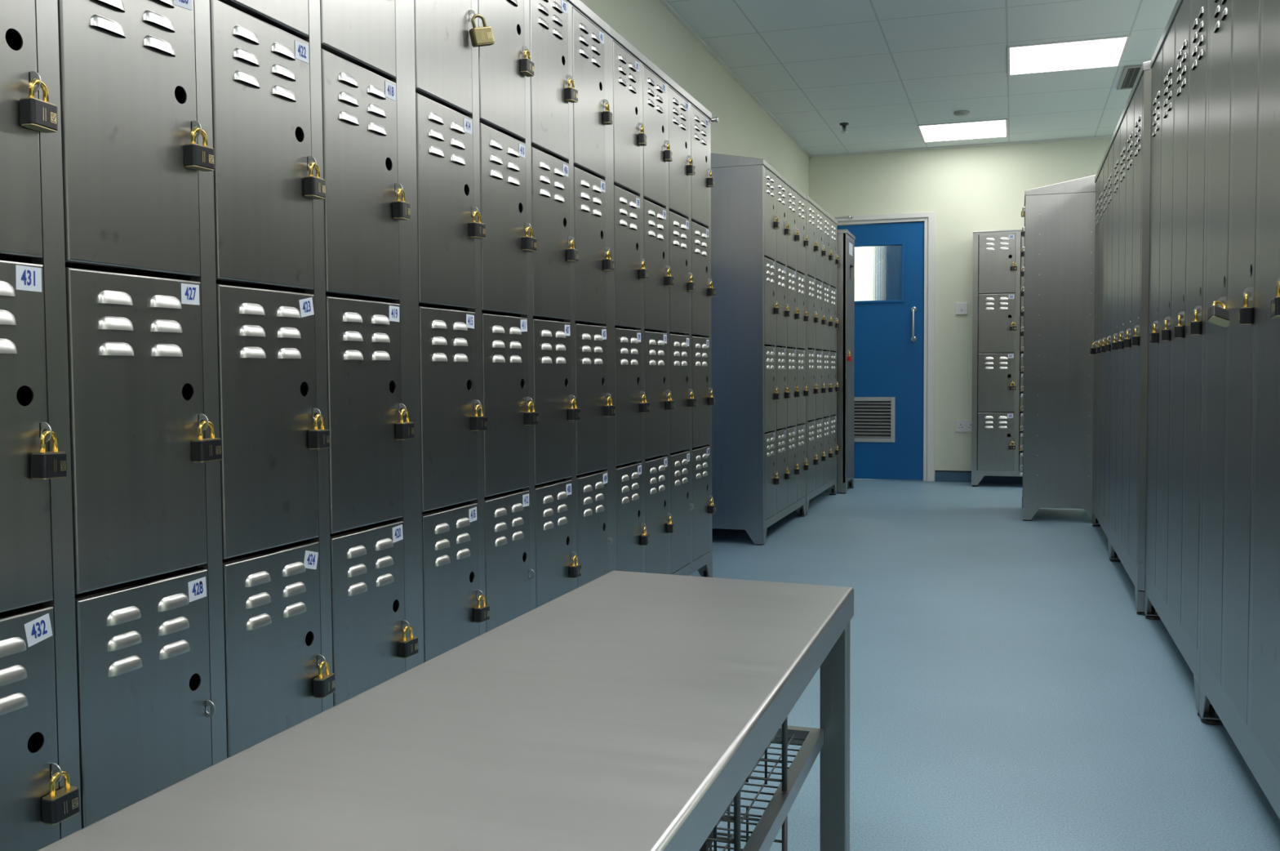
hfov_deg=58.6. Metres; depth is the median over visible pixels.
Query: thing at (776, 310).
padlock
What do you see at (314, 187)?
padlock
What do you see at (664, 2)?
trim
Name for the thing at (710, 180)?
padlock
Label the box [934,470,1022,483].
baseboard
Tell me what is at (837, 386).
padlock
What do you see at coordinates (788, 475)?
padlock
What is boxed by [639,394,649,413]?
padlock
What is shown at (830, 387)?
padlock
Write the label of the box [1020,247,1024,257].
padlock
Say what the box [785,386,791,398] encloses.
padlock
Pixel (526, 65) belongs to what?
padlock
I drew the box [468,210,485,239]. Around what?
padlock
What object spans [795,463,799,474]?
padlock
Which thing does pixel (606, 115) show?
padlock
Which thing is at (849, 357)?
padlock
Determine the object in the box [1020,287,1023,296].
padlock
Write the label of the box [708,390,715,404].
padlock
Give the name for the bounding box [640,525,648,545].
padlock
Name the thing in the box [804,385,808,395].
padlock
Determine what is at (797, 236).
padlock
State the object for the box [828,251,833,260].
padlock
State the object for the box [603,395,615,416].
padlock
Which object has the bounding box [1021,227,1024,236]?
padlock
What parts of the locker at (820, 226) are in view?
leg, door, door, door, door, door, door, door, door, door, door, door, door, leg, door, door, door, door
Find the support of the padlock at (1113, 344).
attached to the locker at (1132, 132)
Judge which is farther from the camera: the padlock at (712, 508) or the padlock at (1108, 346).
the padlock at (1108, 346)
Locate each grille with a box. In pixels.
[853,396,895,442]
[1120,66,1141,88]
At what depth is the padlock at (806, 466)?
6.43 m
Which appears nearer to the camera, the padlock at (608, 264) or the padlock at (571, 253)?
the padlock at (571, 253)
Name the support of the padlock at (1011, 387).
attached to the locker at (997, 302)
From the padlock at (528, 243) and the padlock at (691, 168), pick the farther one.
the padlock at (691, 168)
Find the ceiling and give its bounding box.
[665,0,1177,155]
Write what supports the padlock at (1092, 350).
attached to the locker at (1104, 177)
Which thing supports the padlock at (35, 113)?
attached to the locker at (166, 615)
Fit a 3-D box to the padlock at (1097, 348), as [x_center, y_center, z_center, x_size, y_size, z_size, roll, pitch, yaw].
[2.200,-0.374,5.464,0.022,0.059,0.043,0,3,12]
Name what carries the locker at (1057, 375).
on the floor
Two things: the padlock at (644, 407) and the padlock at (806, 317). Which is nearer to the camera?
the padlock at (644, 407)
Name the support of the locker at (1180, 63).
on the floor
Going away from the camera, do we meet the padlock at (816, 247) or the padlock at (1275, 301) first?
the padlock at (1275, 301)
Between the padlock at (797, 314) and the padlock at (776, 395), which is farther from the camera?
the padlock at (797, 314)
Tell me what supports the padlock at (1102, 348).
attached to the locker at (1104, 177)
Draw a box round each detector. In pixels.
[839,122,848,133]
[953,110,968,116]
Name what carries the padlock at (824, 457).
attached to the locker at (820, 226)
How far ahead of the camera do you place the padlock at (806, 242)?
6.37 m
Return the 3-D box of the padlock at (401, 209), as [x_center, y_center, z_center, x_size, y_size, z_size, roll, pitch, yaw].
[-0.454,-0.422,2.169,0.022,0.060,0.044,0,3,12]
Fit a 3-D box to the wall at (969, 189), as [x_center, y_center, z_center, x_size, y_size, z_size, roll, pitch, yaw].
[3.117,-0.811,8.207,3.800,2.470,0.100,0,3,18]
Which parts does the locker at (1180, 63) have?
leg, door, door, door, door, leg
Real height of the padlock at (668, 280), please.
0.059 m
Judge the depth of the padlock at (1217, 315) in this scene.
2.34 m
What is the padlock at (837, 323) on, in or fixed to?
attached to the locker at (820, 226)
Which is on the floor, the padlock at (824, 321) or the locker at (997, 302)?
the locker at (997, 302)
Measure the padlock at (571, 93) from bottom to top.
0.060 m
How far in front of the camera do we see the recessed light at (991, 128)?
7.79 m
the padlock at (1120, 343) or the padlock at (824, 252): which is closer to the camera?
the padlock at (1120, 343)
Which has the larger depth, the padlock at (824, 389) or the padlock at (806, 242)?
the padlock at (824, 389)
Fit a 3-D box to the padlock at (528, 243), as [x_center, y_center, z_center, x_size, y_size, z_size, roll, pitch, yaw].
[-0.267,-0.449,2.740,0.022,0.060,0.044,1,3,25]
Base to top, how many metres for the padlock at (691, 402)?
0.060 m
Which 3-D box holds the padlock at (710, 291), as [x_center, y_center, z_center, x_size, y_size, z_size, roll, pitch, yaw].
[0.275,-0.527,4.389,0.022,0.060,0.044,1,3,23]
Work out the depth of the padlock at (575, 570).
3.03 m
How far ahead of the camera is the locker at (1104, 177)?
5.33 m
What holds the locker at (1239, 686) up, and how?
on the floor
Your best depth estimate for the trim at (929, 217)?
8.47 m
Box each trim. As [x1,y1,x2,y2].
[658,0,1112,157]
[832,211,935,481]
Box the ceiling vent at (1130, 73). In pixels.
[1116,64,1142,89]
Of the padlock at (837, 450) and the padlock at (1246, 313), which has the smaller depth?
the padlock at (1246, 313)
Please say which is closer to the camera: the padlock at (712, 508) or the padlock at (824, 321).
the padlock at (712, 508)
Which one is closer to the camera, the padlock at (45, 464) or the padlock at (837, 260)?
the padlock at (45, 464)
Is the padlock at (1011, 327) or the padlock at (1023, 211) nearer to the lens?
the padlock at (1023, 211)
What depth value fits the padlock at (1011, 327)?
7.95 m
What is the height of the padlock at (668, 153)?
0.059 m
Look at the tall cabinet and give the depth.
7.67 m
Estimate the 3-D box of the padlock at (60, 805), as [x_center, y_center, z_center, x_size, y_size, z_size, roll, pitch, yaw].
[-0.713,0.454,1.401,0.022,0.059,0.043,0,4,18]
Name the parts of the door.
glass pane, pull handle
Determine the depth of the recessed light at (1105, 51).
5.95 m
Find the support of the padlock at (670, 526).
attached to the locker at (660, 213)
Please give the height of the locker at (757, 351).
1.880 m
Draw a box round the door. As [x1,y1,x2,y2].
[833,215,924,479]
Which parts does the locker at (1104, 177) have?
leg, door, door, door, door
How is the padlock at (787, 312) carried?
attached to the locker at (757, 351)
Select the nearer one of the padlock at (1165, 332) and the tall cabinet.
the padlock at (1165, 332)
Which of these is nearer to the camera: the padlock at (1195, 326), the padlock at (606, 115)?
the padlock at (1195, 326)
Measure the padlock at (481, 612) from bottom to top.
0.060 m
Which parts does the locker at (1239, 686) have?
leg, door, door, door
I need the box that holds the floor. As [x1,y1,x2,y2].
[688,478,1279,850]
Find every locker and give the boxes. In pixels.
[0,0,415,850]
[404,0,613,666]
[608,26,718,577]
[711,152,807,545]
[805,195,838,515]
[971,229,1023,486]
[1019,174,1096,520]
[1091,133,1114,559]
[1109,61,1151,615]
[1144,0,1210,716]
[1199,0,1279,818]
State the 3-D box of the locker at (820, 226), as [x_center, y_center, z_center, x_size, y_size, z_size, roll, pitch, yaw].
[0.963,-0.454,7.095,0.386,1.886,1.170,0,3,18]
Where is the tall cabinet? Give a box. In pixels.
[836,229,855,493]
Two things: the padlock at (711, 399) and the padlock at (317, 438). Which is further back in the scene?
the padlock at (711, 399)
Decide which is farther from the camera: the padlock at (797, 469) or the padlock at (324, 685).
the padlock at (797, 469)
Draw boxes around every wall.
[580,0,808,195]
[808,137,1111,483]
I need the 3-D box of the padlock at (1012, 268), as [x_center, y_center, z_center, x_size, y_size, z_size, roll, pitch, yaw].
[2.602,-1.107,7.936,0.043,0.059,0.022,1,3,23]
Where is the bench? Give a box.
[37,570,853,850]
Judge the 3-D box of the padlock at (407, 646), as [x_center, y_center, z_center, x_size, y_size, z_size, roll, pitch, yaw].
[-0.449,0.416,2.205,0.022,0.059,0.043,1,4,24]
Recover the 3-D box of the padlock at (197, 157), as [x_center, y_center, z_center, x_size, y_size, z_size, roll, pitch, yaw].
[-0.630,-0.397,1.631,0.022,0.059,0.043,1,3,23]
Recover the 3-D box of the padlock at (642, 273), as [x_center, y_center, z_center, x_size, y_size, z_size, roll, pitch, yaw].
[0.011,-0.489,3.584,0.022,0.059,0.043,0,4,15]
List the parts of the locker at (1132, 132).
leg, door, door, door, door, leg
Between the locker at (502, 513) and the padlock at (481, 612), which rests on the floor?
the locker at (502, 513)
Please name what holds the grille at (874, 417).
attached to the door
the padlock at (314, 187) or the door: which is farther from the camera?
the door
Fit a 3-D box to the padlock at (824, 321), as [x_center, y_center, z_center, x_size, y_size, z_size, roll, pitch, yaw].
[1.131,-0.648,6.999,0.022,0.059,0.043,1,3,26]
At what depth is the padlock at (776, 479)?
5.62 m
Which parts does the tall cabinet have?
leg, panel, door, leg, label plate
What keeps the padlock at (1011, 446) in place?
attached to the locker at (997, 302)
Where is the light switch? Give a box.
[955,302,967,314]
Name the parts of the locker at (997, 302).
leg, door, door, door, door, panel, door, door, door, door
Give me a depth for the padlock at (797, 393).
6.14 m
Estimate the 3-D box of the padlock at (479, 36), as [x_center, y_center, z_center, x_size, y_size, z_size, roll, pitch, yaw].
[-0.341,-0.851,2.458,0.054,0.070,0.024,-2,3,-34]
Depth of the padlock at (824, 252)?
6.96 m
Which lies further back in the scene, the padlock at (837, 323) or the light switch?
the light switch
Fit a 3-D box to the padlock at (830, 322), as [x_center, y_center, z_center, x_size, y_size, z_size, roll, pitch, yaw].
[1.219,-0.661,7.268,0.022,0.059,0.043,1,3,21]
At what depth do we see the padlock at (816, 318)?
6.71 m
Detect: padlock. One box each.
[19,79,57,133]
[31,430,66,479]
[41,770,79,824]
[183,127,214,171]
[191,420,222,462]
[303,161,325,199]
[308,413,329,448]
[313,660,335,697]
[391,187,410,220]
[395,408,414,439]
[398,625,418,657]
[468,13,494,47]
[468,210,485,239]
[470,404,487,431]
[473,594,489,622]
[520,48,533,76]
[521,226,536,252]
[524,400,538,425]
[564,78,577,102]
[566,239,577,262]
[567,398,580,420]
[568,555,581,577]
[602,102,612,124]
[603,249,613,271]
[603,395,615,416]
[637,125,646,146]
[638,260,648,279]
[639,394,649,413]
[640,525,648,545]
[664,142,672,161]
[664,268,674,285]
[665,392,674,409]
[666,515,674,533]
[686,157,695,174]
[687,275,695,291]
[687,391,696,407]
[706,280,715,296]
[707,170,714,186]
[707,497,715,513]
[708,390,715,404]
[773,216,779,228]
[773,302,779,314]
[773,387,779,399]
[774,472,779,484]
[784,223,790,235]
[785,305,790,316]
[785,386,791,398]
[785,467,791,479]
[795,230,799,241]
[795,308,799,319]
[795,386,799,396]
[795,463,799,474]
[804,235,808,246]
[804,311,808,321]
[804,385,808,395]
[804,459,808,470]
[813,312,818,323]
[813,383,818,393]
[813,454,818,464]
[814,241,818,251]
[822,246,826,256]
[822,315,826,324]
[822,383,826,392]
[822,451,826,461]
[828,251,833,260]
[828,317,833,326]
[828,448,832,457]
[829,382,832,391]
[835,255,839,264]
[835,319,839,328]
[835,382,839,391]
[835,445,839,454]
[847,351,851,360]
[1008,382,1015,390]
[1008,441,1015,449]
[1009,322,1016,330]
[1010,262,1017,271]
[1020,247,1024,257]
[1020,267,1023,276]
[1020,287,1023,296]
[1020,307,1023,316]
[1021,207,1024,217]
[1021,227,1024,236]
[1089,342,1097,354]
[1095,341,1101,353]
[1099,339,1106,352]
[1104,337,1111,351]
[1111,335,1117,350]
[1116,333,1123,348]
[1124,330,1130,347]
[1131,328,1138,345]
[1149,324,1158,342]
[1161,320,1169,340]
[1173,315,1184,337]
[1190,309,1200,334]
[1207,300,1229,327]
[1239,292,1253,324]
[1270,280,1279,318]
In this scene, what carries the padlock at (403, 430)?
attached to the locker at (166, 615)
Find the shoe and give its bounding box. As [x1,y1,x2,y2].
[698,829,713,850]
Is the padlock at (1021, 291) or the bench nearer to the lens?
the bench
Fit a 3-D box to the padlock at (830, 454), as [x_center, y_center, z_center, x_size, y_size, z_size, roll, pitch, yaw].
[1.225,0.177,7.305,0.022,0.059,0.043,0,3,18]
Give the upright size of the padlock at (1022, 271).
0.050 m
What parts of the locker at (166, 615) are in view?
door, door, door, door, door, door, door, door, door, door, door, door, door, door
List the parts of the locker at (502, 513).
door, door, door, door, door, door, door, door, door, door, door, door, door, door, door, door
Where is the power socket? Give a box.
[955,420,971,431]
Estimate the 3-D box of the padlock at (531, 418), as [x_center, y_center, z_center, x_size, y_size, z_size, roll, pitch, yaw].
[-0.264,-0.030,2.760,0.022,0.059,0.043,1,2,24]
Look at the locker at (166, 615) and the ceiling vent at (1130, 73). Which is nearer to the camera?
the locker at (166, 615)
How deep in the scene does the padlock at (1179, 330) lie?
2.94 m
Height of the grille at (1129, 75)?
0.008 m
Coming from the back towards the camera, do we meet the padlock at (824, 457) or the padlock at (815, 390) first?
the padlock at (824, 457)
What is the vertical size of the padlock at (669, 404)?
0.059 m
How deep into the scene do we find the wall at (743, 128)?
5.88 m
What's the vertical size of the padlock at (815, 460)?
0.059 m
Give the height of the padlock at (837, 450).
0.059 m
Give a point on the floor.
(1010, 690)
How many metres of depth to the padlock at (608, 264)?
3.26 m
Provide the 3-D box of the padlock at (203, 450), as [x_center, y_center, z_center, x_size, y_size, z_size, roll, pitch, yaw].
[-0.627,0.022,1.650,0.022,0.059,0.043,1,4,25]
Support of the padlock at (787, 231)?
attached to the locker at (757, 351)
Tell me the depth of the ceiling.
6.08 m
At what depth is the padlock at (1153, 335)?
3.47 m
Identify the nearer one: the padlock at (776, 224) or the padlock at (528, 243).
the padlock at (528, 243)
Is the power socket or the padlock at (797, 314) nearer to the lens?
the padlock at (797, 314)
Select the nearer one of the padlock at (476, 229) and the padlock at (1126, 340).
the padlock at (476, 229)
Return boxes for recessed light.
[917,118,1008,142]
[1007,35,1129,75]
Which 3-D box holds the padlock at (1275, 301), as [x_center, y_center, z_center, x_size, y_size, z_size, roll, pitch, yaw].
[1.031,-0.203,1.837,0.022,0.060,0.044,1,3,19]
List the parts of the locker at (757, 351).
panel, leg, door, door, door, door, door, door, door, door, door, door, door, door, leg, door, door, door, door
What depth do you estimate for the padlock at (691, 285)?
4.10 m
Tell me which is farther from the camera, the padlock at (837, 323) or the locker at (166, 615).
the padlock at (837, 323)
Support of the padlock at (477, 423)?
attached to the locker at (502, 513)
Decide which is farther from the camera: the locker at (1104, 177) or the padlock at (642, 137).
the locker at (1104, 177)
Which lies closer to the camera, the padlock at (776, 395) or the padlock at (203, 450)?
the padlock at (203, 450)
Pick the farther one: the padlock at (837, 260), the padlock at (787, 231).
the padlock at (837, 260)
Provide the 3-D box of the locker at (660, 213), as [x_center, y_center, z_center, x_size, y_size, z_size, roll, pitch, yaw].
[-0.062,-0.307,3.955,0.396,1.888,1.190,0,3,18]
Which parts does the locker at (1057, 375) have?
leg, leg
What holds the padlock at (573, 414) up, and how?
attached to the locker at (502, 513)
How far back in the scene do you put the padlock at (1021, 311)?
6.21 m
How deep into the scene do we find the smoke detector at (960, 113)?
7.23 m
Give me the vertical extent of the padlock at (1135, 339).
0.060 m
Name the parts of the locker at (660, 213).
door, door, door, door, door, door, door, door, door, door, door, door, door, door, door, door, leg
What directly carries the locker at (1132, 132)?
on the floor

